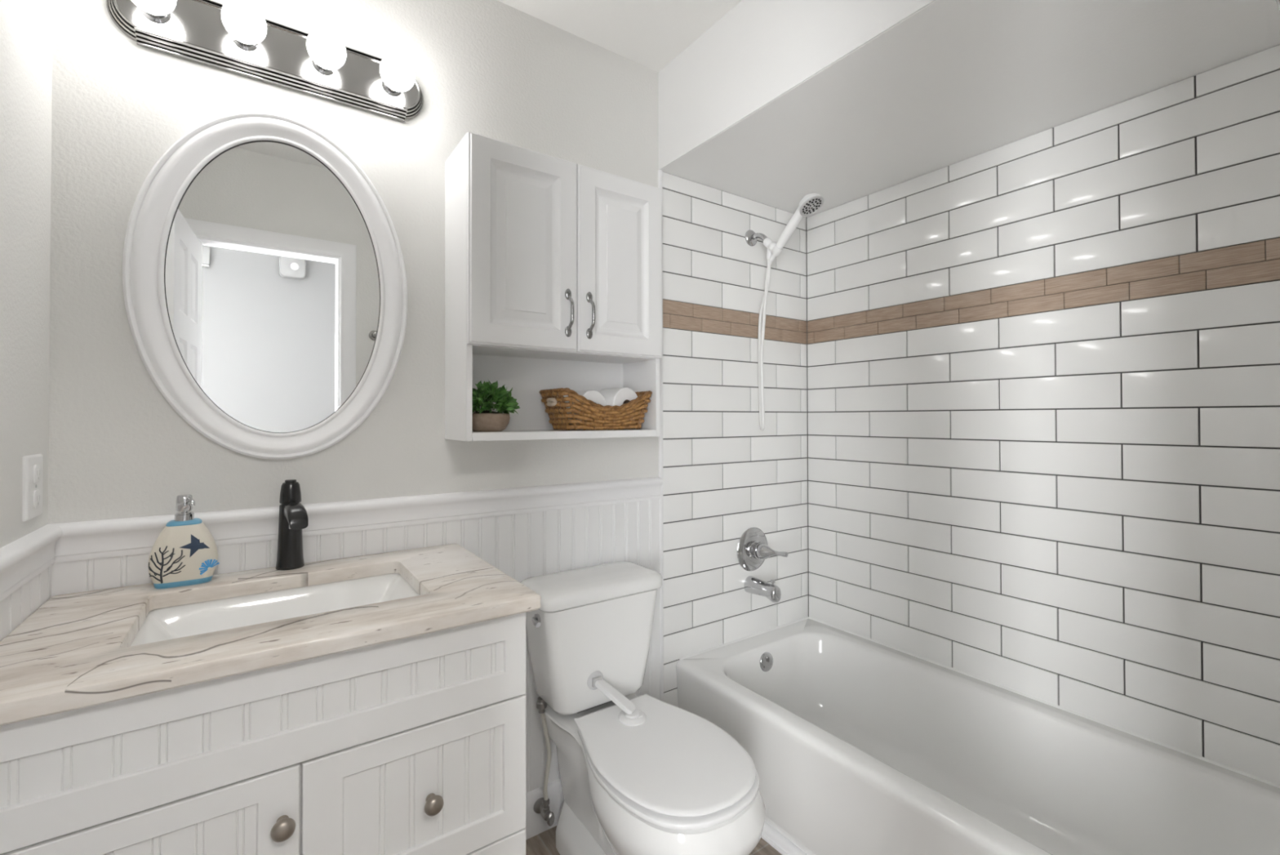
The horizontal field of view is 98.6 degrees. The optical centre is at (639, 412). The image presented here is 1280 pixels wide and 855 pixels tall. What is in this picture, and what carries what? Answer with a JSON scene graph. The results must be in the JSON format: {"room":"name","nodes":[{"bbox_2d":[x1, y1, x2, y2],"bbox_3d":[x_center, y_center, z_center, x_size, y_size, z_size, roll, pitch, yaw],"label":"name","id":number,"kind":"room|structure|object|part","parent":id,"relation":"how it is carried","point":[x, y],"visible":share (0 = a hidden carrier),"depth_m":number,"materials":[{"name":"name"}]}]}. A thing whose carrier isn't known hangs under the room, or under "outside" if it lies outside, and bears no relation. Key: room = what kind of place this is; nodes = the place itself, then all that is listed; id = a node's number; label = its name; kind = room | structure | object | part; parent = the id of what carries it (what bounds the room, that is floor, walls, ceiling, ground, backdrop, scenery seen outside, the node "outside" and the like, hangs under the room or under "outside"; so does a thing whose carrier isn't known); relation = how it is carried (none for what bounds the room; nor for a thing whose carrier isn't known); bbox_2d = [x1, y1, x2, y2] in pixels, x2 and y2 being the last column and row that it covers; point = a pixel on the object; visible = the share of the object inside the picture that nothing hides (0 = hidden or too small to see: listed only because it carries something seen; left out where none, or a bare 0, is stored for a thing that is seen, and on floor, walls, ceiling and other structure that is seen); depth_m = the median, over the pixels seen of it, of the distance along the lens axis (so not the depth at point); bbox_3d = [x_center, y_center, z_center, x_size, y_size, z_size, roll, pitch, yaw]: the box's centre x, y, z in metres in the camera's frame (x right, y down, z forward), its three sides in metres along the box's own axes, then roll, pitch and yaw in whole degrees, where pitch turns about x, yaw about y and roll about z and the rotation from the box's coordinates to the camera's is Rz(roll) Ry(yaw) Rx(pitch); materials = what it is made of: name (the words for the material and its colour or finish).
{"room":"bathroom","nodes":[
{"label":"bathroom","id":0,"kind":"room"},
{"bbox_2d":[0,0,53,640],"bbox_3d":[-0.747,0.012,0.394,0.107,2.518,1.672,0,-1,-35],"label":"wall","id":1,"kind":"structure","parent":0,"point":[25,25],"depth_m":0.98,"materials":[{"name":"white paint"}]},
{"bbox_2d":[0,524,62,601],"bbox_3d":[-0.890,0.257,0.701,0.026,0.078,1.000,0,-1,-35],"label":"trim","id":2,"kind":"structure","parent":1,"relation":"attached to","point":[24,558],"depth_m":0.95,"materials":[{"name":"white paint"}]},
{"bbox_2d":[22,453,43,521],"bbox_3d":[-1.123,0.136,1.022,0.010,0.117,0.090,0,-1,-35],"label":"wall outlet","id":3,"kind":"object","parent":1,"relation":"attached to","point":[33,464],"visible":1,"depth_m":1.01,"materials":[{"name":"white plastic"}]},
{"bbox_2d":[32,488,40,508],"bbox_3d":[-1.121,0.160,1.023,0.004,0.034,0.032,0,-1,-35],"label":"receptacle","id":4,"kind":"object","parent":3,"relation":"attached to","point":[36,492],"depth_m":1.02,"materials":[{"name":"grey plastic"}]},
{"bbox_2d":[33,463,40,483],"bbox_3d":[-1.121,0.113,1.023,0.004,0.034,0.032,0,-1,-35],"label":"receptacle","id":5,"kind":"object","parent":3,"relation":"attached to","point":[37,467],"depth_m":1.02,"materials":[{"name":"grey plastic"}]},
{"bbox_2d":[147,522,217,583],"bbox_3d":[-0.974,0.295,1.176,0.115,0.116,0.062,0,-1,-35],"label":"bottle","id":6,"kind":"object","parent":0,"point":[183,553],"depth_m":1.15,"materials":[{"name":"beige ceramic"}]},
{"bbox_2d":[48,0,808,792],"bbox_3d":[-0.249,0.025,1.817,2.553,2.518,0.107,0,-1,-35],"label":"wall","id":7,"kind":"structure","parent":0,"point":[495,69],"depth_m":1.45,"materials":[{"name":"white paint"}]},
{"bbox_2d":[122,112,407,459],"bbox_3d":[-0.859,-0.301,1.324,0.567,0.825,0.024,0,-1,-35],"label":"wall mirror","id":8,"kind":"object","parent":7,"relation":"attached to","point":[264,284],"visible":1,"depth_m":1.30,"materials":[{"name":"white paint"}]},
{"bbox_2d":[164,141,379,432],"bbox_3d":[-0.862,-0.301,1.328,0.437,0.704,0.004,0,-1,-35],"label":"mirror glass","id":9,"kind":"object","parent":8,"relation":"attached to","point":[272,248],"depth_m":1.31,"materials":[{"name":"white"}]},
{"bbox_2d":[106,0,423,121],"bbox_3d":[-0.823,-0.863,1.286,0.638,0.144,0.139,0,-1,-35],"label":"vanity light","id":10,"kind":"object","parent":7,"relation":"attached to","point":[233,36],"visible":1,"depth_m":1.28,"materials":[{"name":"silver metal"}]},
{"bbox_3d":[-1.001,-0.863,1.126,0.082,0.082,0.081,0,-1,-35],"label":"light bulb","id":11,"kind":"part","parent":10,"relation":"part of","materials":[{"name":"white glass"}]},
{"bbox_2d":[138,7,170,23],"bbox_3d":[-1.032,-0.863,1.170,0.052,0.052,0.030,0,-1,-35],"label":"socket","id":12,"kind":"object","parent":10,"relation":"attached to","point":[144,17],"depth_m":1.17,"materials":[{"name":"silver metal"}]},
{"bbox_3d":[-0.873,-0.862,1.215,0.082,0.082,0.081,0,-1,-35],"label":"light bulb","id":13,"kind":"part","parent":10,"relation":"part of","materials":[{"name":"white glass"}]},
{"bbox_2d":[231,35,258,51],"bbox_3d":[-0.903,-0.862,1.259,0.052,0.052,0.030,0,-1,-35],"label":"socket","id":14,"kind":"object","parent":10,"relation":"attached to","point":[236,45],"depth_m":1.26,"materials":[{"name":"silver metal"}]},
{"bbox_2d":[311,58,335,75],"bbox_3d":[-0.773,-0.861,1.350,0.052,0.052,0.030,0,-1,-35],"label":"socket","id":15,"kind":"object","parent":10,"relation":"attached to","point":[317,69],"depth_m":1.35,"materials":[{"name":"silver metal"}]},
{"bbox_3d":[-0.743,-0.862,1.306,0.082,0.082,0.081,0,-1,-35],"label":"light bulb","id":16,"kind":"part","parent":10,"relation":"part of","materials":[{"name":"white glass"}]},
{"bbox_2d":[382,79,402,96],"bbox_3d":[-0.645,-0.861,1.440,0.052,0.052,0.030,0,-1,-35],"label":"socket","id":17,"kind":"object","parent":10,"relation":"attached to","point":[386,91],"depth_m":1.44,"materials":[{"name":"silver metal"}]},
{"bbox_3d":[-0.614,-0.861,1.396,0.082,0.082,0.081,0,-1,-35],"label":"light bulb","id":18,"kind":"part","parent":10,"relation":"part of","materials":[{"name":"white glass"}]},
{"bbox_2d":[49,476,662,563],"bbox_3d":[-0.553,0.265,1.530,1.528,0.078,0.026,0,-1,-35],"label":"trim","id":19,"kind":"structure","parent":7,"relation":"attached to","point":[115,537],"depth_m":1.41,"materials":[{"name":"white paint"}]},
{"bbox_2d":[533,797,554,826],"bbox_3d":[-0.283,1.188,1.650,0.044,0.064,0.079,0,-1,-35],"label":"shutoff valve","id":20,"kind":"object","parent":7,"relation":"attached to","point":[541,806],"visible":0.99,"depth_m":1.64,"materials":[{"name":"silver metal"}]},
{"bbox_2d":[536,696,551,799],"bbox_3d":[-0.285,1.002,1.644,0.048,0.307,0.032,0,-1,-35],"label":"supply hose","id":21,"kind":"object","parent":20,"relation":"attached to","point":[541,704],"visible":0.98,"depth_m":1.64,"materials":[{"name":"grey metal"}]},
{"bbox_3d":[-0.263,1.197,1.625,0.013,0.040,0.025,-1,-1,38],"label":"valve handle","id":22,"kind":"part","parent":20,"relation":"part of","materials":[{"name":"silver metal"}]},
{"bbox_2d":[524,778,564,839],"bbox_3d":[-0.229,1.218,1.744,0.732,0.130,0.014,0,-1,-35],"label":"baseboard","id":23,"kind":"structure","parent":7,"relation":"attached to","point":[535,824],"depth_m":1.69,"materials":[{"name":"white paint"}]},
{"bbox_2d":[444,131,662,441],"bbox_3d":[-0.231,-0.318,1.629,0.611,0.784,0.243,0,-1,-35],"label":"upper cabinet","id":24,"kind":"object","parent":7,"relation":"attached to","point":[553,265],"visible":0.99,"depth_m":1.54,"materials":[{"name":"white paint"}]},
{"bbox_2d":[472,380,520,431],"bbox_3d":[-0.413,-0.021,1.524,0.159,0.145,0.176,0,-1,-35],"label":"potted plant","id":25,"kind":"object","parent":24,"relation":"in","point":[486,393],"visible":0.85,"depth_m":1.48,"materials":[{"name":"green plant"}]},
{"bbox_3d":[-0.420,0.026,1.520,0.120,0.050,0.120,0,-1,-35],"label":"pot","id":26,"kind":"part","parent":25,"relation":"part of","materials":[{"name":"beige ceramic"}]},
{"bbox_3d":[-0.307,-0.441,1.476,0.307,0.534,0.016,0,-1,-35],"label":"door","id":27,"kind":"part","parent":24,"relation":"part of","materials":[{"name":"white paint"}]},
{"bbox_3d":[-0.192,-0.279,1.525,0.020,0.135,0.030,0,-1,-35],"label":"door handle","id":28,"kind":"part","parent":24,"relation":"part of","materials":[{"name":"silver metal"}]},
{"bbox_3d":[-0.137,-0.279,1.564,0.020,0.135,0.030,0,-1,-35],"label":"door handle","id":29,"kind":"part","parent":24,"relation":"part of","materials":[{"name":"silver metal"}]},
{"bbox_2d":[539,387,652,430],"bbox_3d":[-0.135,-0.009,1.715,0.328,0.122,0.184,0,-1,-35],"label":"wicker basket","id":30,"kind":"object","parent":24,"relation":"on","point":[597,416],"visible":0.98,"depth_m":1.63,"materials":[{"name":"brown wicker"}]},
{"bbox_3d":[-0.260,-0.032,1.628,0.019,0.026,0.060,0,-1,-35],"label":"handle","id":31,"kind":"part","parent":30,"relation":"part of","materials":[{"name":"beige"}]},
{"bbox_2d":[564,390,606,424],"bbox_3d":[-0.173,-0.013,1.691,0.110,0.110,0.100,0,-1,-44],"label":"toilet roll","id":32,"kind":"object","parent":30,"relation":"in","point":[595,396],"visible":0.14,"depth_m":1.66,"materials":[{"name":"white paper"}]},
{"bbox_2d":[599,387,637,420],"bbox_3d":[-0.075,-0.022,1.750,0.113,0.113,0.100,0,-1,-44],"label":"toilet roll","id":33,"kind":"object","parent":30,"relation":"in","point":[616,396],"visible":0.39,"depth_m":1.71,"materials":[{"name":"white paper"}]},
{"bbox_3d":[-0.056,-0.440,1.651,0.299,0.534,0.016,0,-1,-35],"label":"door","id":34,"kind":"part","parent":24,"relation":"part of","materials":[{"name":"white paint"}]},
{"bbox_2d":[657,169,663,701],"bbox_3d":[0.075,0.204,1.979,0.015,2.162,0.010,0,-1,-35],"label":"trim","id":35,"kind":"structure","parent":7,"relation":"attached to","point":[660,171],"depth_m":1.97,"materials":[{"name":"white paint"}]},
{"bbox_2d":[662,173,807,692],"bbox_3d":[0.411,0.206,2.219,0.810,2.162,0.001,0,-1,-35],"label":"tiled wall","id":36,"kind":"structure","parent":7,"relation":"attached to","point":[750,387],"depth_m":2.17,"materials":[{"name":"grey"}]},
{"bbox_2d":[737,527,787,570],"bbox_3d":[0.504,0.553,2.174,0.176,0.176,0.166,0,-1,-35],"label":"shower valve","id":37,"kind":"object","parent":36,"relation":"attached to","point":[753,548],"visible":1,"depth_m":2.20,"materials":[{"name":"silver metal"}]},
{"bbox_3d":[0.516,0.552,2.159,0.063,0.064,0.127,0,-1,-35],"label":"lever","id":38,"kind":"part","parent":37,"relation":"part of","materials":[{"name":"silver metal"}]},
{"bbox_2d":[662,171,808,706],"bbox_3d":[0.411,0.206,2.218,0.807,2.158,0.006,0,-1,-35],"label":"wall tile","id":39,"kind":"structure","parent":7,"relation":"attached to","point":[676,424],"depth_m":2.17,"materials":[{"name":"white tile"}]},
{"bbox_2d":[662,299,806,343],"bbox_3d":[0.410,-0.359,2.224,0.809,0.100,0.006,0,-1,-35],"label":"tile border","id":40,"kind":"object","parent":39,"relation":"attached to","point":[669,307],"depth_m":2.17,"materials":[{"name":"brown tile"}]},
{"bbox_2d":[744,575,781,602],"bbox_3d":[0.486,0.689,2.172,0.062,0.084,0.147,0,-1,-35],"label":"tub spout","id":41,"kind":"object","parent":39,"relation":"attached to","point":[753,584],"visible":1,"depth_m":2.15,"materials":[{"name":"silver metal"}]},
{"bbox_2d":[745,230,782,259],"bbox_3d":[0.499,-0.676,2.189,0.066,0.144,0.159,0,-1,-35],"label":"bracket","id":42,"kind":"object","parent":39,"relation":"attached to","point":[751,237],"visible":1,"depth_m":2.18,"materials":[{"name":"silver metal"}]},
{"bbox_2d":[758,258,772,430],"bbox_3d":[0.490,-0.269,2.182,0.042,0.677,0.077,0,-1,-35],"label":"shower hose","id":43,"kind":"object","parent":42,"relation":"hanging from","point":[762,310],"visible":1,"depth_m":2.17,"materials":[{"name":"white plastic"}]},
{"bbox_2d":[769,192,823,261],"bbox_3d":[0.582,-0.697,2.074,0.092,0.201,0.239,0,-1,-35],"label":"shower","id":44,"kind":"object","parent":42,"relation":"in","point":[811,202],"visible":0.99,"depth_m":2.04,"materials":[{"name":"white plastic"}]},
{"bbox_3d":[0.564,-0.688,2.096,0.037,0.184,0.182,0,-1,-35],"label":"handle","id":45,"kind":"part","parent":44,"relation":"part of","materials":[{"name":"white plastic"}]},
{"bbox_2d":[497,0,742,72],"bbox_3d":[0.228,-1.282,1.144,2.553,0.080,1.782,0,-1,-35],"label":"ceiling","id":46,"kind":"structure","parent":0,"point":[651,34],"depth_m":1.74,"materials":[{"name":"white paint"}]},
{"bbox_2d":[525,825,782,854],"bbox_3d":[0.130,1.298,0.303,3.653,0.060,3.000,0,-1,-35],"label":"floor","id":47,"kind":"structure","parent":0,"point":[544,842],"depth_m":1.63,"materials":[{"name":"brown wood"}]},
{"bbox_2d":[0,612,525,854],"bbox_3d":[-0.687,0.835,1.078,0.779,0.885,0.556,0,-1,-35],"label":"vanity cabinet","id":48,"kind":"object","parent":47,"relation":"on","point":[415,744],"visible":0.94,"depth_m":0.88,"materials":[{"name":"white paint"}]},
{"bbox_3d":[-0.710,0.867,0.773,0.392,0.606,0.019,0,-1,-35],"label":"door","id":49,"kind":"part","parent":48,"relation":"part of","materials":[{"name":"white paint"}]},
{"bbox_3d":[-0.716,0.858,0.770,0.295,0.512,0.008,0,-1,-35],"label":"beadboard panel","id":50,"kind":"part","parent":48,"relation":"part of","materials":[{"name":"white paint"}]},
{"bbox_3d":[-0.554,0.475,0.888,0.693,0.060,0.008,0,-1,-35],"label":"beadboard panel","id":51,"kind":"part","parent":48,"relation":"part of","materials":[{"name":"white paint"}]},
{"bbox_2d":[0,543,541,725],"bbox_3d":[-0.684,0.377,1.098,0.803,0.030,0.564,0,-1,-35],"label":"countertop","id":52,"kind":"structure","parent":48,"relation":"on","point":[75,651],"depth_m":0.93,"materials":[{"name":"beige stone"}]},
{"bbox_2d":[147,493,219,588],"bbox_3d":[-0.971,0.270,1.175,0.118,0.189,0.067,0,-1,-35],"label":"soap dispenser","id":53,"kind":"object","parent":52,"relation":"on","point":[184,553],"visible":1,"depth_m":1.16,"materials":[{"name":"beige ceramic"}]},
{"bbox_2d":[130,573,419,645],"bbox_3d":[-0.699,0.461,1.104,0.510,0.135,0.358,0,-1,-35],"label":"sink","id":54,"kind":"object","parent":52,"relation":"in","point":[167,623],"visible":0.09,"depth_m":1.21,"materials":[{"name":"white ceramic"}]},
{"bbox_2d":[275,479,308,570],"bbox_3d":[-0.806,0.261,1.273,0.059,0.207,0.136,0,-1,-35],"label":"faucet","id":55,"kind":"object","parent":52,"relation":"on","point":[293,516],"visible":1,"depth_m":1.28,"materials":[{"name":"black metal"}]},
{"bbox_3d":[-0.829,0.187,1.306,0.044,0.058,0.044,0,-1,-35],"label":"handle","id":56,"kind":"part","parent":55,"relation":"part of","materials":[{"name":"black metal"}]},
{"bbox_3d":[-0.792,0.234,1.263,0.039,0.051,0.101,0,-1,-42],"label":"spout","id":57,"kind":"part","parent":55,"relation":"part of","materials":[{"name":"black metal"}]},
{"bbox_3d":[-0.554,0.642,0.854,0.033,0.033,0.032,0,-1,-35],"label":"knob","id":58,"kind":"part","parent":48,"relation":"part of","materials":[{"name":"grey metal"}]},
{"bbox_3d":[-0.390,0.696,0.999,0.382,0.262,0.019,0,-1,-35],"label":"drawer","id":59,"kind":"part","parent":48,"relation":"part of","materials":[{"name":"white paint"}]},
{"bbox_3d":[-0.385,0.692,1.003,0.278,0.168,0.008,0,-1,-35],"label":"beadboard panel","id":60,"kind":"part","parent":48,"relation":"part of","materials":[{"name":"white paint"}]},
{"bbox_3d":[-0.369,0.696,0.982,0.033,0.033,0.032,0,-1,-35],"label":"knob","id":61,"kind":"part","parent":48,"relation":"part of","materials":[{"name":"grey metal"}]},
{"bbox_3d":[-0.389,1.001,0.996,0.382,0.340,0.019,0,-1,-35],"label":"drawer","id":62,"kind":"part","parent":48,"relation":"part of","materials":[{"name":"white paint"}]},
{"bbox_2d":[520,560,765,854],"bbox_3d":[-0.003,0.885,1.465,0.424,0.791,0.726,0,-1,-35],"label":"toilet","id":63,"kind":"object","parent":47,"relation":"on","point":[675,781],"visible":0.92,"depth_m":1.50,"materials":[{"name":"white ceramic"}]},
{"bbox_3d":[-0.288,0.576,1.530,0.028,0.026,0.050,0,-1,-35],"label":"flush lever","id":64,"kind":"part","parent":63,"relation":"part of","materials":[{"name":"silver metal"}]},
{"bbox_3d":[-0.146,0.517,1.680,0.417,0.050,0.216,0,-1,-35],"label":"tank lid","id":65,"kind":"part","parent":63,"relation":"part of","materials":[{"name":"white ceramic"}]},
{"bbox_3d":[-0.150,0.697,1.683,0.386,0.315,0.196,0,-1,-35],"label":"tank","id":66,"kind":"part","parent":63,"relation":"part of","materials":[{"name":"white ceramic"}]},
{"bbox_2d":[586,670,646,725],"bbox_3d":[-0.059,0.793,1.550,0.173,0.101,0.078,-1,-1,37],"label":"lock","id":67,"kind":"object","parent":63,"relation":"attached to","point":[630,716],"visible":1,"depth_m":1.53,"materials":[{"name":"white plastic"}]},
{"bbox_3d":[-0.070,0.796,1.550,0.122,0.067,0.037,0,-1,28],"label":"arm","id":68,"kind":"part","parent":67,"relation":"part of","materials":[{"name":"white plastic"}]},
{"bbox_3d":[0.010,1.080,1.462,0.377,0.400,0.708,0,-1,-35],"label":"bowl","id":69,"kind":"part","parent":63,"relation":"part of","materials":[{"name":"white ceramic"}]},
{"bbox_3d":[0.058,0.848,1.395,0.361,0.015,0.497,0,-1,-35],"label":"lid","id":70,"kind":"part","parent":63,"relation":"part of","materials":[{"name":"white plastic"}]},
{"bbox_3d":[0.065,0.867,1.385,0.364,0.024,0.483,0,-1,-35],"label":"seat","id":71,"kind":"part","parent":63,"relation":"part of","materials":[{"name":"white plastic"}]},
{"bbox_2d":[675,617,1279,854],"bbox_3d":[0.887,1.089,1.580,0.751,0.381,1.566,0,-1,-35],"label":"bathtub","id":72,"kind":"object","parent":47,"relation":"on","point":[856,744],"visible":0.98,"depth_m":1.60,"materials":[{"name":"white ceramic"}]},
{"bbox_3d":[0.489,0.964,2.133,0.071,0.071,0.018,0,-1,-35],"label":"overflow plate","id":73,"kind":"part","parent":72,"relation":"part of","materials":[{"name":"silver metal"}]},
{"bbox_2d":[760,820,808,854],"bbox_3d":[0.586,1.262,1.372,0.028,0.032,1.554,0,-1,-35],"label":"trim","id":74,"kind":"structure","parent":72,"relation":"attached to","point":[772,836],"depth_m":1.62,"materials":[{"name":"white paint"}]},
{"bbox_3d":[0.603,1.243,1.380,0.008,0.070,1.566,0,-1,-35],"label":"toe panel","id":75,"kind":"part","parent":72,"relation":"part of","materials":[{"name":"white ceramic"}]},
{"bbox_2d":[658,0,936,169],"bbox_3d":[0.856,-1.061,1.586,0.827,0.356,1.572,0,-1,-35],"label":"wall","id":76,"kind":"structure","parent":0,"point":[759,51],"depth_m":1.62,"materials":[{"name":"white paint"}]},
{"bbox_2d":[661,0,1279,217],"bbox_3d":[0.858,-0.882,1.585,0.823,0.001,1.572,0,-1,-35],"label":"ceiling","id":77,"kind":"structure","parent":0,"point":[953,82],"depth_m":1.49,"materials":[{"name":"white paint"}]},
{"bbox_2d":[807,69,1279,756],"bbox_3d":[1.236,0.023,1.839,0.094,2.518,1.572,0,-1,-35],"label":"wall","id":78,"kind":"structure","parent":0,"point":[1195,97],"depth_m":1.63,"materials":[{"name":"grey tile"}]},
{"bbox_2d":[805,217,808,616],"bbox_3d":[0.745,0.018,2.450,0.004,1.782,0.004,0,-1,-35],"label":"trim","id":79,"kind":"structure","parent":78,"relation":"attached to","point":[806,217],"depth_m":2.45,"materials":[{"name":"grey tile"}]},
{"bbox_2d":[679,616,1279,787],"bbox_3d":[0.894,0.896,1.590,0.735,0.007,1.569,0,-1,-35],"label":"trim","id":80,"kind":"structure","parent":78,"relation":"attached to","point":[1203,758],"depth_m":1.75,"materials":[{"name":"white ceramic"}]},
{"bbox_2d":[806,44,1279,784],"bbox_3d":[1.195,0.020,1.810,0.006,1.798,1.568,0,-1,-35],"label":"wall tile","id":81,"kind":"structure","parent":78,"relation":"attached to","point":[1258,303],"depth_m":1.65,"materials":[{"name":"white tile"}]},
{"bbox_2d":[807,237,1279,343],"bbox_3d":[1.194,-0.364,1.814,0.006,0.100,1.570,0,-1,-35],"label":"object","id":82,"kind":"structure","parent":81,"relation":"attached to","point":[1252,252],"depth_m":1.65,"materials":[{"name":"brown tile"}]},
{"bbox_3d":[0.709,0.009,0.445,2.553,2.518,0.110,0,-1,-35],"label":"wall","id":83,"kind":"structure","parent":0,"visible":0},
{"bbox_2d":[1275,0,1279,11],"bbox_3d":[0.569,-0.431,0.467,0.507,0.052,0.078,0,-1,-35],"label":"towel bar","id":84,"kind":"object","parent":83,"relation":"attached to","point":[1277,2],"visible":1,"depth_m":0.57,"materials":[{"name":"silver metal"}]}
]}

